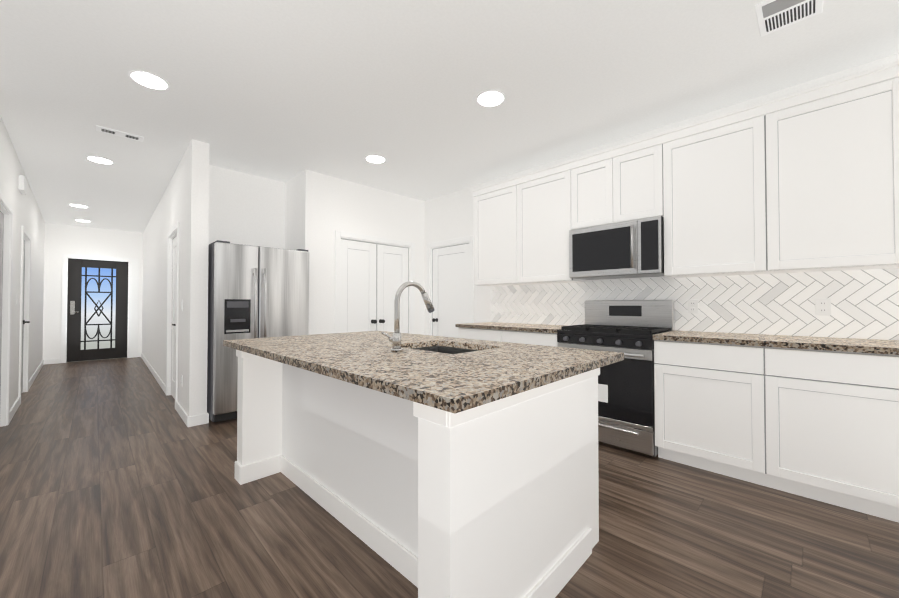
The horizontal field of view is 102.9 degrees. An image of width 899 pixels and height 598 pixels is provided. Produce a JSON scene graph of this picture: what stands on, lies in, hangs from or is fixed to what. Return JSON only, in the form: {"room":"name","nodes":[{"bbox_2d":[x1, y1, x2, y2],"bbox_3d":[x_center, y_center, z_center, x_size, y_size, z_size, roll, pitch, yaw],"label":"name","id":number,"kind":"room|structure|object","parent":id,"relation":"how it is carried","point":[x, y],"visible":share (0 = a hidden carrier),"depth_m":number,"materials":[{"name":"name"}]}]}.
{"room":"kitchen","nodes":[
{"label":"kitchen","id":0,"kind":"room"},
{"bbox_2d":[0,115,44,408],"bbox_3d":[-5.536,-0.140,4.609,0.275,2.700,6.150,1,-1,-45],"label":"wall","id":1,"kind":"structure","parent":0,"point":[27,214],"depth_m":4.02,"materials":[{"name":"paint"}]},
{"bbox_2d":[0,211,3,398],"bbox_3d":[-4.013,0.192,3.158,0.047,1.970,0.525,1,-1,-45],"label":"door","id":2,"kind":"structure","parent":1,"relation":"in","point":[1,245],"depth_m":3.31,"materials":[{"name":"grey wood"}]},
{"bbox_2d":[0,190,19,426],"bbox_3d":[-3.829,0.153,2.967,0.181,2.065,1.210,1,-1,-45],"label":"trim","id":3,"kind":"structure","parent":1,"relation":"attached to","point":[8,218],"depth_m":3.37,"materials":[{"name":"white wood"}]},
{"bbox_2d":[10,397,19,420],"bbox_3d":[-4.546,1.150,3.741,0.034,0.095,0.920,1,-1,-45],"label":"baseboard","id":4,"kind":"structure","parent":1,"relation":"attached to","point":[16,405],"depth_m":3.73,"materials":[{"name":"white wood"}]},
{"bbox_2d":[19,175,26,194],"bbox_3d":[-4.717,-1.260,3.959,0.045,0.160,0.250,1,-1,-45],"label":"box","id":5,"kind":"object","parent":1,"relation":"in","point":[22,185],"visible":1,"depth_m":3.88,"materials":[{"name":"white plastic"}]},
{"bbox_2d":[18,225,30,404],"bbox_3d":[-5.264,0.184,4.353,0.175,2.045,0.940,1,-1,-45],"label":"trim","id":6,"kind":"structure","parent":1,"relation":"attached to","point":[24,233],"depth_m":4.65,"materials":[{"name":"white wood"}]},
{"bbox_2d":[21,240,29,392],"bbox_3d":[-5.237,0.219,4.379,0.099,1.950,0.786,1,-1,-45],"label":"door","id":7,"kind":"structure","parent":1,"relation":"in","point":[23,322],"depth_m":4.60,"materials":[{"name":"grey wood"}]},
{"bbox_2d":[29,359,51,388],"bbox_3d":[-6.619,1.179,5.751,0.120,0.095,2.975,1,-1,-45],"label":"baseboard","id":8,"kind":"structure","parent":1,"relation":"attached to","point":[46,361],"depth_m":5.91,"materials":[{"name":"white wood"}]},
{"bbox_2d":[43,222,142,359],"bbox_3d":[-7.303,-0.101,7.285,1.680,2.700,0.140,1,-1,-45],"label":"wall","id":9,"kind":"structure","parent":0,"point":[60,239],"depth_m":6.99,"materials":[{"name":"paint"}]},
{"bbox_2d":[66,258,127,361],"bbox_3d":[-7.195,0.222,7.349,0.886,2.040,0.104,1,-1,-45],"label":"front door","id":10,"kind":"structure","parent":9,"relation":"in","point":[75,352],"depth_m":7.32,"materials":[{"name":"black"}]},
{"bbox_2d":[60,254,138,362],"bbox_3d":[-7.174,0.188,7.398,1.138,2.125,0.156,1,-1,-45],"label":"trim","id":11,"kind":"structure","parent":9,"relation":"attached to","point":[133,309],"depth_m":7.64,"materials":[{"name":"white wood"}]},
{"bbox_2d":[142,139,209,416],"bbox_3d":[-4.543,-0.126,5.593,0.140,2.700,6.150,1,-1,-45],"label":"wall","id":12,"kind":"structure","parent":0,"point":[184,201],"depth_m":3.57,"materials":[{"name":"paint"}]},
{"bbox_2d":[138,352,165,393],"bbox_3d":[-5.135,1.185,6.152,0.087,0.095,4.495,1,-1,-45],"label":"baseboard","id":13,"kind":"structure","parent":12,"relation":"attached to","point":[156,376],"depth_m":5.59,"materials":[{"name":"white wood"}]},
{"bbox_2d":[165,222,178,409],"bbox_3d":[-3.228,0.182,4.257,0.144,2.045,0.900,1,-1,-45],"label":"trim","id":14,"kind":"structure","parent":12,"relation":"attached to","point":[176,227],"depth_m":4.49,"materials":[{"name":"white wood"}]},
{"bbox_2d":[171,236,176,398],"bbox_3d":[-3.250,0.217,4.236,0.106,1.950,0.746,1,-1,-45],"label":"door","id":15,"kind":"structure","parent":12,"relation":"in","point":[173,329],"depth_m":4.43,"materials":[{"name":"white wood"}]},
{"bbox_2d":[176,401,195,426],"bbox_3d":[-2.680,1.148,3.612,0.054,0.095,0.769,1,-1,-45],"label":"baseboard","id":16,"kind":"structure","parent":12,"relation":"attached to","point":[195,420],"depth_m":3.40,"materials":[{"name":"white wood"}]},
{"bbox_2d":[197,412,208,423],"bbox_3d":[-2.530,1.148,3.651,0.014,0.095,0.614,1,-1,-45],"label":"baseboard","id":17,"kind":"structure","parent":12,"relation":"attached to","point":[204,417],"depth_m":3.42,"materials":[{"name":"white wood"}]},
{"bbox_2d":[209,165,284,248],"bbox_3d":[-1.788,-0.135,4.964,2.890,2.700,0.140,1,-1,-45],"label":"wall","id":18,"kind":"structure","parent":0,"point":[246,209],"depth_m":4.25,"materials":[{"name":"paint"}]},
{"bbox_2d":[285,173,300,249],"bbox_3d":[-1.879,-0.143,4.438,0.140,2.700,0.480,1,-1,-45],"label":"wall","id":19,"kind":"structure","parent":0,"point":[292,208],"depth_m":4.39,"materials":[{"name":"paint"}]},
{"bbox_2d":[300,170,424,334],"bbox_3d":[-1.068,-0.137,4.805,1.810,2.700,0.140,1,-1,-45],"label":"wall","id":20,"kind":"structure","parent":0,"point":[330,205],"depth_m":4.43,"materials":[{"name":"paint"}]},
{"bbox_2d":[340,239,376,332],"bbox_3d":[-1.160,0.223,4.619,0.540,1.950,0.118,1,-1,-45],"label":"door","id":21,"kind":"structure","parent":20,"relation":"in","point":[358,286],"depth_m":4.64,"materials":[{"name":"white wood"}]},
{"bbox_2d":[335,230,414,333],"bbox_3d":[-1.005,0.191,4.850,1.240,2.045,0.156,1,-1,-45],"label":"trim","id":22,"kind":"structure","parent":20,"relation":"attached to","point":[339,235],"depth_m":4.64,"materials":[{"name":"white wood"}]},
{"bbox_2d":[376,244,408,332],"bbox_3d":[-0.772,0.229,5.003,0.540,1.950,0.118,1,-1,-45],"label":"door","id":23,"kind":"structure","parent":20,"relation":"in","point":[392,269],"depth_m":5.01,"materials":[{"name":"white wood"}]},
{"bbox_2d":[0,357,898,597],"bbox_3d":[-3.059,1.261,4.685,5.060,0.100,12.700,1,-1,-45],"label":"floor","id":24,"kind":"structure","parent":0,"point":[117,478],"depth_m":1.84,"materials":[{"name":"brown wood"}]},
{"bbox_2d":[207,240,308,421],"bbox_3d":[-2.119,0.327,3.910,0.895,1.746,0.822,1,-1,-45],"label":"refrigerator","id":25,"kind":"object","parent":24,"relation":"on","point":[257,292],"visible":0.62,"depth_m":3.53,"materials":[{"name":"grey metal"}]},
{"bbox_2d":[235,349,599,597],"bbox_3d":[-0.339,0.735,2.038,1.080,0.875,1.987,1,-1,-45],"label":"kitchen island","id":26,"kind":"object","parent":24,"relation":"on","point":[429,466],"depth_m":1.49,"materials":[{"name":"white wood"}]},
{"bbox_2d":[223,331,623,416],"bbox_3d":[-0.312,0.279,2.014,1.216,0.034,2.080,1,-1,-45],"label":"island countertop","id":27,"kind":"structure","parent":26,"relation":"on","point":[425,380],"depth_m":1.43,"materials":[{"name":"brown stone"}]},
{"bbox_2d":[379,281,433,352],"bbox_3d":[-0.215,0.084,1.887,0.274,0.352,0.142,1,-1,-45],"label":"faucet","id":28,"kind":"object","parent":27,"relation":"on","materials":[{"name":"silver metal"}]},
{"bbox_2d":[407,345,474,352],"bbox_3d":[-0.029,0.390,1.988,0.434,0.213,0.551,1,-1,-45],"label":"sink","id":29,"kind":"object","parent":27,"relation":"in","point":[438,348],"depth_m":2.21,"materials":[{"name":"grey metal"}]},
{"bbox_2d":[455,326,558,346],"bbox_3d":[0.741,0.756,3.811,0.616,0.885,1.220,1,-1,-45],"label":"base cabinet","id":30,"kind":"object","parent":24,"relation":"on","point":[512,336],"depth_m":3.52,"materials":[{"name":"white wood"}]},
{"bbox_2d":[455,322,560,333],"bbox_3d":[0.725,0.295,3.816,0.623,0.034,1.240,1,-1,-45],"label":"countertop","id":31,"kind":"structure","parent":30,"relation":"on","point":[535,328],"depth_m":3.63,"materials":[{"name":"brown stone"}]},
{"bbox_2d":[557,300,674,456],"bbox_3d":[1.411,0.598,3.078,0.663,1.180,0.762,1,-1,-45],"label":"range","id":32,"kind":"object","parent":24,"relation":"on","point":[629,329],"visible":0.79,"depth_m":2.82,"materials":[{"name":"silver metal"}]},
{"bbox_2d":[653,338,898,522],"bbox_3d":[2.137,0.735,2.402,0.616,0.885,1.210,1,-1,-45],"label":"base cabinet","id":33,"kind":"object","parent":24,"relation":"on","point":[815,418],"depth_m":2.12,"materials":[{"name":"white wood"}]},
{"bbox_2d":[653,330,898,353],"bbox_3d":[2.128,0.275,2.400,0.623,0.034,1.210,1,-1,-45],"label":"countertop","id":34,"kind":"structure","parent":33,"relation":"on","point":[785,342],"depth_m":2.20,"materials":[{"name":"brown stone"}]},
{"bbox_2d":[0,0,898,232],"bbox_3d":[-3.059,-1.539,4.726,5.060,0.100,12.700,1,-1,-45],"label":"ceiling","id":35,"kind":"structure","parent":0,"point":[283,90],"depth_m":2.48,"materials":[{"name":"paint"}]},
{"bbox_2d":[69,204,88,207],"bbox_3d":[-5.868,-1.472,5.671,0.223,0.004,0.223,0,-1,0],"label":"recessed light","id":36,"kind":"object","parent":35,"relation":"in","point":[75,205],"depth_m":5.67,"materials":[{"name":"white"}]},
{"bbox_2d":[74,219,90,221],"bbox_3d":[-6.839,-1.458,6.680,0.223,0.004,0.223,0,-1,0],"label":"recessed light","id":37,"kind":"object","parent":35,"relation":"in","point":[74,219],"depth_m":6.64,"materials":[{"name":"white"}]},
{"bbox_2d":[85,156,113,164],"bbox_3d":[-3.777,-1.499,3.873,0.223,0.004,0.223,0,-1,0],"label":"recessed light","id":38,"kind":"object","parent":35,"relation":"in","point":[101,160],"depth_m":3.87,"materials":[{"name":"white"}]},
{"bbox_2d":[96,125,143,141],"bbox_3d":[-3.006,-1.505,3.272,0.320,0.008,0.130,1,-1,-45],"label":"ceiling vent","id":39,"kind":"object","parent":35,"relation":"in","point":[118,133],"visible":1,"depth_m":3.25,"materials":[{"name":"white metal"}]},
{"bbox_2d":[128,70,169,90],"bbox_3d":[-2.086,-1.519,2.493,0.223,0.004,0.223,0,-1,0],"label":"recessed light","id":40,"kind":"object","parent":35,"relation":"in","point":[146,79],"depth_m":2.49,"materials":[{"name":"white plastic"}]},
{"bbox_2d":[365,155,385,163],"bbox_3d":[-0.793,-1.499,3.844,0.223,0.004,0.223,0,-1,0],"label":"recessed light","id":41,"kind":"object","parent":35,"relation":"in","point":[377,159],"depth_m":3.84,"materials":[{"name":"white plastic"}]},
{"bbox_2d":[476,90,505,106],"bbox_3d":[0.312,-1.516,2.715,0.223,0.004,0.223,0,-1,0],"label":"recessed light","id":42,"kind":"object","parent":35,"relation":"in","point":[490,98],"depth_m":2.70,"materials":[{"name":"white plastic"}]},
{"bbox_2d":[755,0,822,36],"bbox_3d":[1.788,-1.526,1.885,0.310,0.007,0.250,1,-1,-45],"label":"ceiling vent","id":43,"kind":"object","parent":35,"relation":"in","point":[774,15],"visible":1,"depth_m":1.91,"materials":[{"name":"white metal"}]},
{"bbox_2d":[425,53,898,334],"bbox_3d":[1.258,-0.151,3.843,0.140,2.700,4.780,1,-1,-45],"label":"wall","id":44,"kind":"structure","parent":0,"point":[449,216],"depth_m":4.59,"materials":[{"name":"paint"}]},
{"bbox_2d":[432,243,468,337],"bbox_3d":[-0.002,0.229,5.018,0.118,1.950,0.766,1,-1,-45],"label":"door","id":45,"kind":"structure","parent":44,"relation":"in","point":[450,284],"depth_m":5.06,"materials":[{"name":"white wood"}]},
{"bbox_2d":[427,235,473,334],"bbox_3d":[0.038,0.194,5.058,0.156,2.045,0.920,1,-1,-45],"label":"trim","id":46,"kind":"structure","parent":44,"relation":"attached to","point":[469,239],"depth_m":4.94,"materials":[{"name":"white wood"}]},
{"bbox_2d":[473,179,508,285],"bbox_3d":[0.640,-0.725,4.119,0.337,1.126,0.671,1,-1,-45],"label":"upper cabinet","id":47,"kind":"object","parent":44,"relation":"attached to","point":[491,202],"depth_m":4.05,"materials":[{"name":"white wood"}]},
{"bbox_2d":[509,161,586,284],"bbox_3d":[1.048,-0.731,3.707,0.337,1.126,0.732,1,-1,-45],"label":"upper cabinet","id":48,"kind":"object","parent":44,"relation":"attached to","point":[539,199],"depth_m":3.62,"materials":[{"name":"white wood"}]},
{"bbox_2d":[569,135,652,229],"bbox_3d":[1.533,-0.976,3.221,0.337,0.651,0.768,1,-1,-45],"label":"upper cabinet","id":49,"kind":"object","parent":44,"relation":"attached to","point":[614,184],"depth_m":3.10,"materials":[{"name":"white wood"}]},
{"bbox_2d":[569,216,663,279],"bbox_3d":[1.497,-0.421,3.177,0.439,0.450,0.758,1,-1,-45],"label":"microwave","id":50,"kind":"object","parent":49,"relation":"attached to","point":[629,249],"visible":0.98,"depth_m":3.02,"materials":[{"name":"silver metal"}]},
{"bbox_2d":[490,268,898,339],"bbox_3d":[1.645,0.045,3.339,0.013,0.457,3.218,1,-1,-45],"label":"tile backsplash","id":51,"kind":"structure","parent":44,"relation":"attached to","point":[864,304],"depth_m":2.71,"materials":[{"name":"grey tile"}]},
{"bbox_2d":[687,299,697,312],"bbox_3d":[2.009,0.061,2.958,0.008,0.115,0.075,1,-1,-45],"label":"outlet","id":52,"kind":"object","parent":51,"relation":"attached to","point":[692,305],"visible":1,"depth_m":2.96,"materials":[{"name":"white plastic"}]},
{"bbox_2d":[815,298,830,314],"bbox_3d":[2.534,0.053,2.429,0.008,0.115,0.075,1,-1,-45],"label":"outlet","id":53,"kind":"object","parent":51,"relation":"attached to","point":[822,306],"visible":1,"depth_m":2.43,"materials":[{"name":"white plastic"}]},
{"bbox_2d":[653,106,752,277],"bbox_3d":[2.018,-0.745,2.728,0.337,1.126,0.732,1,-1,-45],"label":"upper cabinet","id":54,"kind":"object","parent":44,"relation":"attached to","point":[701,168],"depth_m":2.64,"materials":[{"name":"white wood"}]},
{"bbox_2d":[749,61,898,274],"bbox_3d":[2.422,-0.751,2.320,0.337,1.126,0.661,1,-1,-45],"label":"upper cabinet","id":55,"kind":"object","parent":44,"relation":"attached to","point":[805,180],"depth_m":2.20,"materials":[{"name":"white wood"}]},
{"label":"outside","id":56,"kind":"structure","parent":0,"visible":0},
{"bbox_2d":[81,267,115,349],"bbox_3d":[-8.027,-0.238,8.196,3.910,3.000,0.050,1,-1,-45],"label":"sky","id":57,"kind":"structure","parent":56,"point":[92,285],"depth_m":8.17,"materials":[{"name":"blue"}]}
]}

